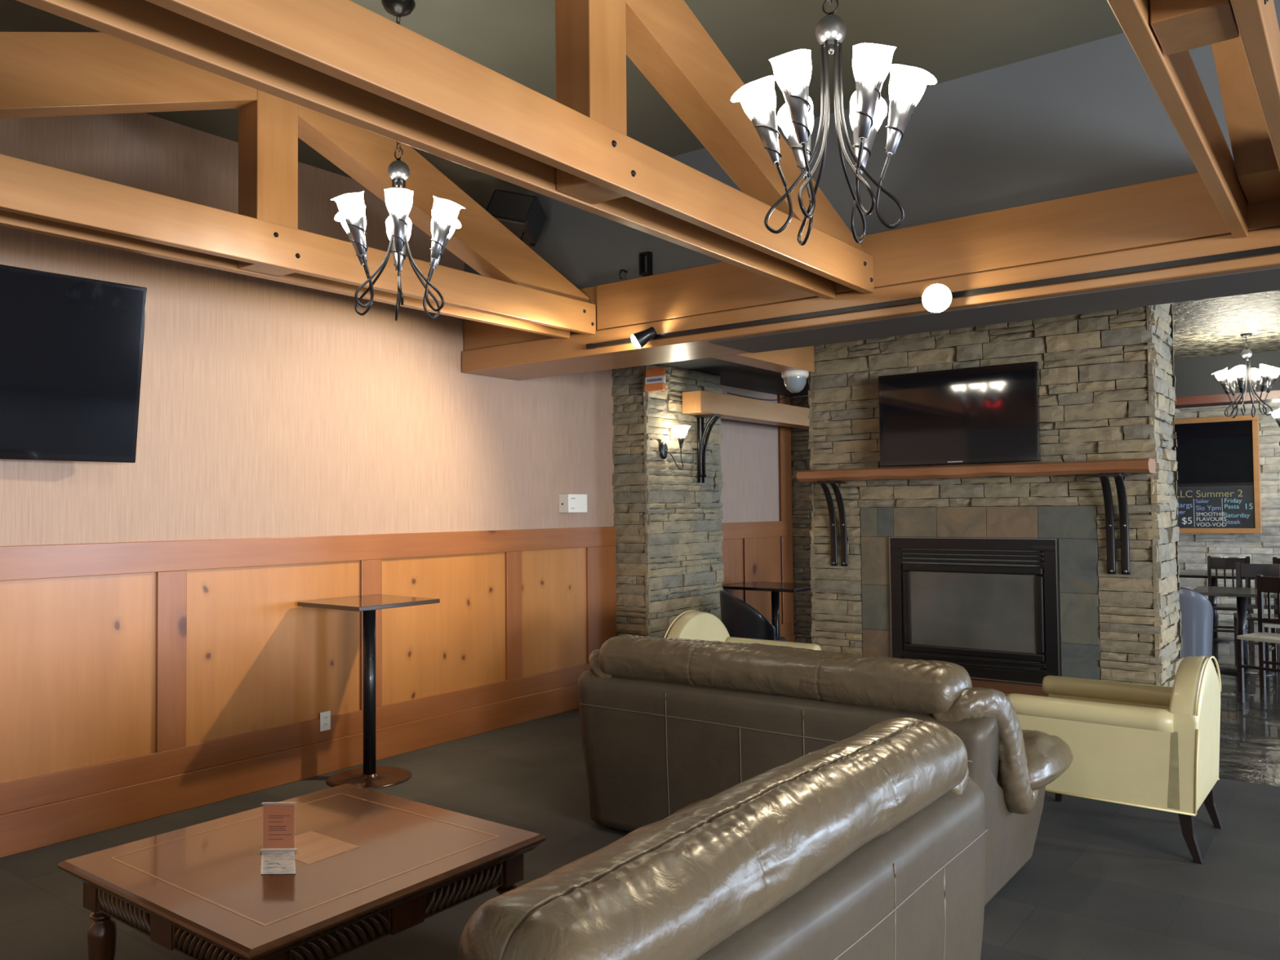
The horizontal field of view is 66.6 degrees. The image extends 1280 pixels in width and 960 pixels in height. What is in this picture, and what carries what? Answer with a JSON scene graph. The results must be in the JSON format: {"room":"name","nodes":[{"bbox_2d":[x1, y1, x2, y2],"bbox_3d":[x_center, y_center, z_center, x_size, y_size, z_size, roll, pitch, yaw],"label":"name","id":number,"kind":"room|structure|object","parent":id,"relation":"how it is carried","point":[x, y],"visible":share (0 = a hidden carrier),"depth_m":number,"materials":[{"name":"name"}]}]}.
{"room":"bar","nodes":[
{"label":"bar","id":0,"kind":"room"},
{"bbox_2d":[0,112,808,546],"bbox_3d":[0.997,-0.037,10.210,0.150,3.900,23.500,-2,-2,37],"label":"wall","id":1,"kind":"structure","parent":0,"point":[268,408],"depth_m":5.96,"materials":[{"name":"paint"}]},
{"bbox_2d":[0,264,146,462],"bbox_3d":[-3.082,-0.547,4.407,0.208,0.892,1.560,-2,-2,41],"label":"television","id":2,"kind":"object","parent":1,"relation":"attached to","point":[71,347],"visible":1,"depth_m":4.71,"materials":[{"name":"black"}]},
{"bbox_2d":[0,526,617,857],"bbox_3d":[-3.097,1.050,4.567,0.046,1.470,9.600,-2,-2,37],"label":"wainscoting","id":3,"kind":"structure","parent":1,"relation":"attached to","point":[140,682],"depth_m":5.68,"materials":[{"name":"brown wood"}]},
{"bbox_2d":[320,711,330,731],"bbox_3d":[-1.950,1.496,6.043,0.010,0.116,0.074,-2,-2,37],"label":"wall outlet","id":4,"kind":"object","parent":1,"relation":"attached to","point":[325,717],"visible":1,"depth_m":6.04,"materials":[{"name":"white plastic"}]},
{"bbox_2d":[559,493,586,512],"bbox_3d":[-0.545,0.191,7.943,0.110,0.150,0.238,-2,-2,37],"label":"control box","id":5,"kind":"object","parent":1,"relation":"attached to","point":[568,503],"visible":1,"depth_m":7.87,"materials":[{"name":"white plastic"}]},
{"bbox_2d":[720,520,795,642],"bbox_3d":[1.105,1.176,10.139,0.046,1.470,2.020,-2,-2,37],"label":"wainscoting","id":6,"kind":"structure","parent":1,"relation":"attached to","point":[753,551],"depth_m":10.43,"materials":[{"name":"brown wood"}]},
{"bbox_2d":[777,395,791,520],"bbox_3d":[1.621,-0.242,10.897,0.030,1.400,0.240,-2,-2,37],"label":"trim","id":7,"kind":"structure","parent":1,"relation":"attached to","point":[784,433],"depth_m":10.86,"materials":[{"name":"brown wood"}]},
{"bbox_2d":[0,0,1124,208],"bbox_3d":[1.310,-2.230,0.287,12.600,0.110,7.955,-2,-2,37],"label":"ceiling","id":8,"kind":"structure","parent":0,"point":[948,40],"depth_m":4.49,"materials":[{"name":"grey paint"}]},
{"bbox_2d":[0,31,595,338],"bbox_3d":[-1.756,-1.498,4.603,0.282,1.036,4.522,-2,-2,37],"label":"truss","id":9,"kind":"object","parent":8,"relation":"attached to","point":[42,73],"visible":0.73,"depth_m":4.48,"materials":[{"name":"brown wood"}]},
{"bbox_2d":[330,0,465,320],"bbox_3d":[-1.024,-1.375,4.135,0.581,1.346,0.594,-2,-2,34],"label":"chandelier","id":10,"kind":"object","parent":8,"relation":"hanging from","point":[398,201],"visible":0.9,"depth_m":4.05,"materials":[{"name":"white glass"}]},
{"bbox_2d":[16,0,873,299],"bbox_3d":[-0.231,-1.546,3.454,0.282,1.036,4.522,-2,-2,37],"label":"truss","id":11,"kind":"object","parent":8,"relation":"attached to","point":[344,60],"visible":1,"depth_m":3.38,"materials":[{"name":"brown wood"}]},
{"bbox_2d":[730,0,937,245],"bbox_3d":[0.573,-1.416,2.932,0.581,1.346,0.594,-1,-2,29],"label":"chandelier","id":12,"kind":"object","parent":8,"relation":"hanging from","point":[871,62],"visible":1,"depth_m":2.88,"materials":[{"name":"white glass"}]},
{"bbox_2d":[1106,0,1279,238],"bbox_3d":[1.294,-1.595,2.305,0.282,1.036,4.522,-2,-2,37],"label":"truss","id":13,"kind":"object","parent":8,"relation":"attached to","point":[1243,36],"visible":1,"depth_m":2.84,"materials":[{"name":"brown wood"}]},
{"bbox_2d":[0,620,1279,959],"bbox_3d":[6.026,1.803,6.376,12.600,0.100,23.500,-2,-2,37],"label":"floor","id":14,"kind":"structure","parent":0,"point":[1100,880],"depth_m":4.52,"materials":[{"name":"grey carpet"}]},
{"bbox_2d":[57,783,546,959],"bbox_3d":[-1.121,1.489,3.311,1.133,0.481,1.133,-2,-2,37],"label":"coffee table","id":15,"kind":"object","parent":14,"relation":"on","point":[371,865],"visible":0.96,"depth_m":3.12,"materials":[{"name":"brown wood"}]},
{"bbox_2d":[260,802,297,874],"bbox_3d":[-1.181,1.163,3.175,0.118,0.163,0.261,0,-2,-18],"label":"holder","id":16,"kind":"object","parent":15,"relation":"on","point":[278,820],"visible":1,"depth_m":3.27,"materials":[{"name":"clear plastic"}]},
{"bbox_2d":[297,594,439,789],"bbox_3d":[-1.649,1.273,5.937,0.600,1.078,0.600,-2,-2,37],"label":"bar table","id":17,"kind":"object","parent":14,"relation":"on","point":[371,776],"visible":0.95,"depth_m":5.90,"materials":[{"name":"brown metal"}]},
{"bbox_2d":[457,717,987,959],"bbox_3d":[0.018,1.200,2.503,1.127,0.990,2.290,-2,-2,37],"label":"leather sofa","id":18,"kind":"object","parent":14,"relation":"on","point":[869,844],"visible":1,"depth_m":2.10,"materials":[{"name":"brown leather"}]},
{"bbox_2d":[664,609,821,650],"bbox_3d":[0.700,1.368,6.707,0.861,0.890,0.746,-2,-2,37],"label":"armchair","id":19,"kind":"object","parent":14,"relation":"on","point":[693,624],"visible":0.27,"depth_m":6.87,"materials":[{"name":"yellow leather"}]},
{"bbox_2d":[719,590,787,641],"bbox_3d":[0.996,1.414,8.521,0.589,0.900,0.639,0,-2,-3],"label":"tub chair","id":20,"kind":"object","parent":14,"relation":"on","point":[740,620],"visible":0.43,"depth_m":8.26,"materials":[{"name":"black leather"}]},
{"bbox_2d":[722,581,810,635],"bbox_3d":[1.330,1.461,9.550,0.800,0.860,0.700,-2,-2,37],"label":"pedestal table","id":21,"kind":"object","parent":14,"relation":"on","point":[775,588],"visible":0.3,"depth_m":9.51,"materials":[{"name":"black wood"}]},
{"bbox_2d":[577,634,1073,905],"bbox_3d":[0.824,1.260,4.789,2.290,0.990,1.127,-2,-2,37],"label":"leather sofa","id":22,"kind":"object","parent":14,"relation":"on","point":[668,725],"visible":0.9,"depth_m":4.35,"materials":[{"name":"brown leather"}]},
{"bbox_2d":[808,302,1182,696],"bbox_3d":[2.326,0.298,6.756,2.349,3.001,1.201,-2,-2,37],"label":"stone fireplace","id":23,"kind":"object","parent":14,"relation":"on","point":[1107,379],"depth_m":6.38,"materials":[{"name":"grey stone"}]},
{"bbox_2d":[878,361,1040,466],"bbox_3d":[2.124,-0.422,6.528,1.065,0.635,0.115,-2,-2,37],"label":"television","id":24,"kind":"object","parent":23,"relation":"attached to","point":[987,414],"visible":1,"depth_m":6.45,"materials":[{"name":"black"}]},
{"bbox_2d":[888,537,1060,684],"bbox_3d":[2.241,0.860,6.583,1.123,0.939,0.100,-2,-2,37],"label":"gas fireplace insert","id":25,"kind":"object","parent":23,"relation":"on","point":[1046,603],"visible":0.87,"depth_m":6.48,"materials":[{"name":"black metal"}]},
{"bbox_2d":[795,457,1155,482],"bbox_3d":[2.120,-0.055,6.477,2.295,0.087,0.285,-2,-2,37],"label":"mantel shelf","id":26,"kind":"object","parent":23,"relation":"attached to","point":[1126,465],"visible":0.98,"depth_m":6.28,"materials":[{"name":"brown wood"}]},
{"bbox_2d":[1007,656,1222,864],"bbox_3d":[2.388,1.298,4.893,0.861,0.890,0.746,-2,-2,38],"label":"armchair","id":27,"kind":"object","parent":14,"relation":"on","point":[1155,747],"visible":0.89,"depth_m":4.57,"materials":[{"name":"yellow leather"}]},
{"bbox_2d":[1177,586,1213,660],"bbox_3d":[4.178,1.310,7.734,0.649,1.000,0.594,-2,-2,37],"label":"tub chair","id":28,"kind":"object","parent":14,"relation":"on","point":[1197,611],"visible":0.26,"depth_m":7.46,"materials":[{"name":"blue leather"}]},
{"bbox_2d":[1176,571,1254,642],"bbox_3d":[6.825,1.510,11.605,1.200,0.780,0.700,-2,-2,37],"label":"pedestal table","id":29,"kind":"object","parent":14,"relation":"on","point":[1182,574],"visible":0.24,"depth_m":11.56,"materials":[{"name":"black wood"}]},
{"bbox_2d":[1207,555,1254,652],"bbox_3d":[6.602,1.371,10.899,0.420,1.020,0.420,-1,-2,29],"label":"dining chair","id":30,"kind":"object","parent":14,"relation":"on","point":[1213,562],"visible":0.54,"depth_m":11.05,"materials":[{"name":"black wood"}]},
{"bbox_2d":[1192,586,1277,676],"bbox_3d":[5.795,1.454,9.376,0.800,0.780,0.800,-2,-2,37],"label":"pedestal table","id":31,"kind":"object","parent":14,"relation":"on","point":[1242,593],"visible":0.59,"depth_m":9.34,"materials":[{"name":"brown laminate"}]},
{"bbox_2d":[1233,562,1279,661],"bbox_3d":[6.310,1.345,9.930,0.420,1.020,0.420,-1,-2,27],"label":"dining chair","id":32,"kind":"object","parent":14,"relation":"on","point":[1246,571],"visible":0.5,"depth_m":9.80,"materials":[{"name":"black wood"}]},
{"bbox_2d":[1236,574,1279,691],"bbox_3d":[5.456,1.328,8.382,0.420,0.980,0.420,1,-2,-33],"label":"dining chair","id":33,"kind":"object","parent":14,"relation":"on","point":[1268,584],"visible":1,"depth_m":8.55,"materials":[{"name":"black wood"}]},
{"bbox_2d":[1264,622,1279,672],"bbox_3d":[6.204,1.327,9.259,0.420,1.020,0.420,-2,-2,42],"label":"dining chair","id":34,"kind":"object","parent":14,"relation":"on","point":[1273,626],"visible":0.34,"depth_m":9.23,"materials":[{"name":"black wood"}]},
{"bbox_2d":[1272,556,1279,654],"bbox_3d":[7.077,1.343,10.417,0.420,1.040,0.420,1,-2,-43],"label":"dining chair","id":35,"kind":"object","parent":14,"relation":"on","point":[1275,560],"visible":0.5,"depth_m":10.41,"materials":[{"name":"black wood"}]},
{"bbox_2d":[611,364,724,637],"bbox_3d":[0.277,0.443,8.783,0.399,2.871,1.217,-2,-2,37],"label":"stone pillar","id":36,"kind":"structure","parent":0,"point":[669,534],"depth_m":8.43,"materials":[{"name":"grey stone"}]},
{"bbox_2d":[644,367,665,391],"bbox_3d":[0.124,-0.836,8.105,0.190,0.190,0.040,-2,-2,37],"label":"sign","id":37,"kind":"object","parent":36,"relation":"attached to","point":[655,379],"visible":1,"depth_m":8.09,"materials":[{"name":"orange paper"}]},
{"bbox_2d":[660,425,690,469],"bbox_3d":[0.323,-0.277,8.378,0.185,0.375,0.255,-2,-2,37],"label":"wall sconce","id":38,"kind":"object","parent":36,"relation":"attached to","point":[680,431],"visible":1,"depth_m":8.37,"materials":[{"name":"white glass"}]},
{"bbox_2d":[696,413,721,483],"bbox_3d":[0.619,-0.282,8.765,0.204,0.612,0.110,-2,-2,37],"label":"bracket","id":39,"kind":"object","parent":36,"relation":"attached to","point":[702,447],"visible":1,"depth_m":8.78,"materials":[{"name":"grey metal"}]},
{"bbox_2d":[658,357,808,396],"bbox_3d":[5.220,-1.256,5.352,12.500,0.230,4.815,-2,-2,37],"label":"ceiling","id":40,"kind":"structure","parent":0,"point":[735,375],"depth_m":9.18,"materials":[{"name":"paint"}]},
{"bbox_2d":[727,392,793,400],"bbox_3d":[1.257,-0.872,9.535,0.062,0.226,1.711,-2,-2,31],"label":"cable","id":41,"kind":"object","parent":40,"relation":"hanging from","point":[727,393],"visible":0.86,"depth_m":9.32,"materials":[{"name":"black rubber"}]},
{"bbox_2d":[712,346,814,378],"bbox_3d":[1.862,-0.896,8.161,0.200,0.240,4.360,-2,-2,37],"label":"soffit beam","id":42,"kind":"structure","parent":40,"relation":"attached to","point":[802,357],"depth_m":6.89,"materials":[{"name":"brown wood"}]},
{"bbox_2d":[781,369,808,392],"bbox_3d":[1.145,-0.721,7.195,0.200,0.153,0.200,-2,-2,37],"label":"dome security camera","id":43,"kind":"object","parent":42,"relation":"attached to","point":[794,380],"visible":1,"depth_m":7.13,"materials":[{"name":"white plastic"}]},
{"bbox_2d":[790,395,814,643],"bbox_3d":[2.144,0.493,11.060,0.639,2.870,0.703,-2,-2,37],"label":"stone pillar","id":44,"kind":"structure","parent":0,"point":[802,505],"depth_m":10.90,"materials":[{"name":"grey stone"}]},
{"bbox_2d":[681,390,809,429],"bbox_3d":[1.264,-0.661,9.635,0.200,0.190,2.700,-2,-2,37],"label":"beam","id":45,"kind":"structure","parent":44,"relation":"attached to","point":[699,402],"depth_m":9.13,"materials":[{"name":"brown wood"}]},
{"bbox_2d":[464,0,1279,288],"bbox_3d":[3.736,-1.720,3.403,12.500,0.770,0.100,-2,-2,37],"label":"ceiling","id":46,"kind":"structure","parent":0,"point":[1087,117],"depth_m":4.84,"materials":[{"name":"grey paint"}]},
{"bbox_2d":[485,189,546,246],"bbox_3d":[-0.809,-1.722,6.509,0.360,0.381,0.446,-1,-2,12],"label":"wall speaker","id":47,"kind":"object","parent":46,"relation":"attached to","point":[524,215],"visible":0.74,"depth_m":6.34,"materials":[{"name":"black plastic"}]},
{"bbox_2d":[486,191,533,220],"bbox_3d":[-0.846,-1.785,6.335,0.280,0.180,0.005,15,-17,17],"label":"grille","id":48,"kind":"object","parent":47,"relation":"attached to","point":[503,205],"depth_m":6.33,"materials":[{"name":"grey"}]},
{"bbox_2d":[619,269,627,279],"bbox_3d":[-0.106,-1.301,6.181,0.012,0.068,0.076,-2,-2,37],"label":"hook","id":49,"kind":"object","parent":46,"relation":"attached to","point":[620,270],"visible":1,"depth_m":6.16,"materials":[{"name":"grey metal"}]},
{"bbox_2d":[639,251,652,276],"bbox_3d":[0.035,-1.350,6.089,0.070,0.140,0.045,-2,-2,37],"label":"clip","id":50,"kind":"object","parent":46,"relation":"attached to","point":[642,255],"visible":1,"depth_m":6.08,"materials":[{"name":"grey metal"}]},
{"bbox_2d":[462,172,1279,380],"bbox_3d":[3.829,-1.155,3.577,12.390,0.461,0.593,-2,-2,37],"label":"header beam","id":51,"kind":"structure","parent":46,"relation":"attached to","point":[1176,218],"depth_m":4.96,"materials":[{"name":"brown wood"}]},
{"bbox_2d":[586,245,1279,349],"bbox_3d":[3.272,-0.980,3.603,9.050,0.032,0.030,-2,-2,37],"label":"track","id":52,"kind":"object","parent":51,"relation":"attached to","point":[1272,250],"visible":1,"depth_m":4.76,"materials":[{"name":"black metal"}]},
{"bbox_2d":[631,326,657,348],"bbox_3d":[0.022,-0.868,5.951,0.159,0.134,0.102,0,-2,-11],"label":"track spotlight","id":53,"kind":"object","parent":52,"relation":"attached to","point":[640,339],"visible":1,"depth_m":5.91,"materials":[{"name":"black metal"}]},
{"bbox_2d":[921,283,951,312],"bbox_3d":[1.482,-0.894,4.837,0.144,0.136,0.168,-2,-2,37],"label":"globe light","id":54,"kind":"object","parent":52,"relation":"attached to","point":[936,298],"visible":1,"depth_m":4.78,"materials":[{"name":"white glass"}]},
{"bbox_2d":[1168,289,1279,359],"bbox_3d":[9.329,-1.492,9.346,10.730,0.100,14.900,-2,-2,37],"label":"ceiling","id":55,"kind":"structure","parent":0,"point":[1212,326],"depth_m":8.90,"materials":[{"name":"beige paint"}]},
{"bbox_2d":[1211,333,1279,417],"bbox_3d":[5.852,-1.009,9.389,0.581,0.796,0.594,-2,-2,37],"label":"chandelier","id":56,"kind":"object","parent":55,"relation":"hanging from","point":[1268,375],"visible":1,"depth_m":9.37,"materials":[{"name":"white glass"}]},
{"bbox_2d":[1269,408,1279,445],"bbox_3d":[7.963,-0.798,11.800,0.581,0.796,0.594,-2,-2,37],"label":"chandelier","id":57,"kind":"object","parent":55,"relation":"hanging from","point":[1276,414],"visible":0.95,"depth_m":11.84,"materials":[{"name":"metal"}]},
{"bbox_2d":[1173,402,1279,623],"bbox_3d":[10.789,0.233,11.435,10.800,3.251,0.185,-2,-2,37],"label":"stone wall","id":58,"kind":"structure","parent":0,"point":[1193,548],"depth_m":13.26,"materials":[{"name":"grey stone"}]},
{"bbox_2d":[1173,414,1262,533],"bbox_3d":[7.653,-0.058,13.647,1.745,1.600,0.100,-2,-2,37],"label":"framed board","id":59,"kind":"object","parent":58,"relation":"attached to","point":[1219,491],"visible":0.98,"depth_m":13.40,"materials":[{"name":"brown wood"}]},
{"bbox_2d":[1173,350,1279,408],"bbox_3d":[8.988,-1.188,9.020,10.500,0.520,0.420,-2,-2,37],"label":"wall","id":60,"kind":"structure","parent":0,"point":[1196,386],"depth_m":10.79,"materials":[{"name":"paint"}]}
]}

